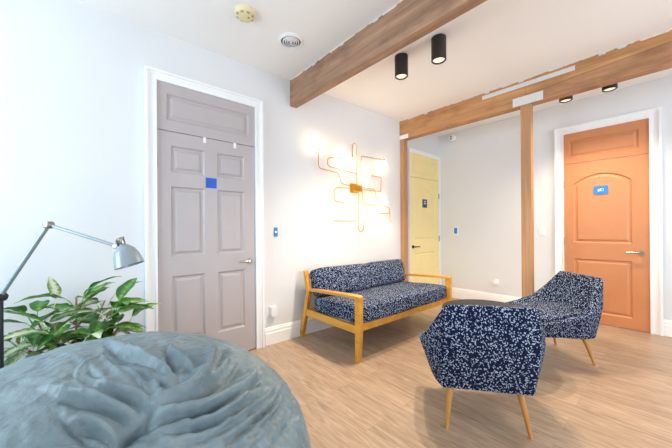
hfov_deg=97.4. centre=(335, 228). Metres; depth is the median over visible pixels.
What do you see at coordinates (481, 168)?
wall
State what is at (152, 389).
bean bag
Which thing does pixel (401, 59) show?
ceiling spotlight
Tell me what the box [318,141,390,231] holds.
wall light
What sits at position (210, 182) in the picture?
tape square
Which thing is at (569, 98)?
recessed light
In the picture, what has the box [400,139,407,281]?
wooden post
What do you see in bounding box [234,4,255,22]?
smoke detector
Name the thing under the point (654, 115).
trim
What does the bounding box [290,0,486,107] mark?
ceiling beam
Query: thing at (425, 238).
door
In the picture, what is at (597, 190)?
door sign
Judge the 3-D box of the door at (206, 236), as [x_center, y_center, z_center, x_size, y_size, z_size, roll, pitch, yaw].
[-1.127,-0.006,2.679,0.866,2.424,0.081,0,0,-41]
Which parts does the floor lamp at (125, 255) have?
arm, arm, lamp shade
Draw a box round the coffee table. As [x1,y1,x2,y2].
[442,299,524,308]
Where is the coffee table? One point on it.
(461, 301)
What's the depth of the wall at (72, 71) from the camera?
2.26 m
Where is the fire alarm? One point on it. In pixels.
(451, 138)
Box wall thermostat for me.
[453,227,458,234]
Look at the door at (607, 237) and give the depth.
3.57 m
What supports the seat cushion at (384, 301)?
on the sofa
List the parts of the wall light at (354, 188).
tube arm, tube arm, tube arm, tube arm, tube arm, tube arm, tube arm, tube arm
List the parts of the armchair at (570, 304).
leg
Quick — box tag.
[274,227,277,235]
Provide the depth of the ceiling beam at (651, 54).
3.07 m
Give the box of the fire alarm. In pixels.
[448,134,455,141]
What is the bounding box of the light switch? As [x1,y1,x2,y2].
[539,227,544,234]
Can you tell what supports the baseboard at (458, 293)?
attached to the wall at (481, 168)
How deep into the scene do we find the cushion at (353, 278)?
3.31 m
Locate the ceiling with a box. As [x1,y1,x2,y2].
[77,0,671,136]
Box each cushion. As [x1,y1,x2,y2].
[310,264,370,296]
[314,281,446,322]
[365,259,405,286]
[514,302,583,322]
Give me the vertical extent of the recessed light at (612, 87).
0.200 m
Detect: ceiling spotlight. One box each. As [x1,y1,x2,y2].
[395,53,407,79]
[431,33,445,64]
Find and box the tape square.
[206,178,216,188]
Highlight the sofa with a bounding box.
[300,259,451,363]
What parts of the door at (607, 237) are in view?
transom panel, handle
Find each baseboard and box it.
[265,316,349,345]
[452,287,671,336]
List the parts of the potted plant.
stem, stem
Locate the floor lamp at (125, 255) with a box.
[0,221,143,368]
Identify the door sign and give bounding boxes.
[422,199,426,207]
[593,185,607,194]
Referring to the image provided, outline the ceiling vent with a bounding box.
[278,33,303,48]
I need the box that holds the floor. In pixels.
[248,298,671,447]
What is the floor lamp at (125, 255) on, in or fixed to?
on the floor
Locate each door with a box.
[157,80,255,349]
[410,152,439,284]
[564,118,649,331]
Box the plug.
[269,305,276,316]
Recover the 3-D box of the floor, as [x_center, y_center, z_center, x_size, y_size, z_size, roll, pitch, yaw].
[1.227,1.256,1.175,6.702,0.120,5.744,0,0,-41]
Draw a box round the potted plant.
[4,276,161,365]
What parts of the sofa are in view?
leg, rail, armrest, leg, rail, armrest, leg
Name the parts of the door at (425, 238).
transom panel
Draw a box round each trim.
[144,65,264,348]
[407,147,441,284]
[554,107,662,335]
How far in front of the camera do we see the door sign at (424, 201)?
4.97 m
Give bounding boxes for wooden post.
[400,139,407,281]
[520,104,533,296]
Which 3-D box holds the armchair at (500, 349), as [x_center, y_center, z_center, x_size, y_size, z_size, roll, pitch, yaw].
[0.930,0.819,1.948,0.736,0.761,0.591,0,0,12]
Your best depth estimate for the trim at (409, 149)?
4.81 m
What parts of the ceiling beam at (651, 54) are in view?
steel plate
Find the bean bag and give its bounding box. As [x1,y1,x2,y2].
[0,331,310,447]
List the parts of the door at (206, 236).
transom panel, handle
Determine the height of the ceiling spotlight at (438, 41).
0.200 m
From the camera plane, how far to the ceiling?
2.54 m
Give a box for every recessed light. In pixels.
[559,95,572,102]
[602,83,617,91]
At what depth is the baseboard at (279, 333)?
3.25 m
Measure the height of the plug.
0.115 m
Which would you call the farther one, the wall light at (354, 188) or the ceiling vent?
the wall light at (354, 188)
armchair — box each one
[419,304,545,439]
[505,271,602,364]
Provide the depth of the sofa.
3.21 m
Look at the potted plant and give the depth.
1.76 m
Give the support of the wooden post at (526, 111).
on the floor
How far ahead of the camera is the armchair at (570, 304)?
2.65 m
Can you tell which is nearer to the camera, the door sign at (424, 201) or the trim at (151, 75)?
the trim at (151, 75)
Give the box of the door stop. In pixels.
[492,279,498,285]
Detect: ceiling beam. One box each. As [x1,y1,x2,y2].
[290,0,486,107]
[399,29,671,140]
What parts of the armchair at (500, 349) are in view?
leg, leg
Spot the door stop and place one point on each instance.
(495, 282)
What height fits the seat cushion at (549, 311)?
0.127 m
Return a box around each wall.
[0,0,438,366]
[439,75,671,332]

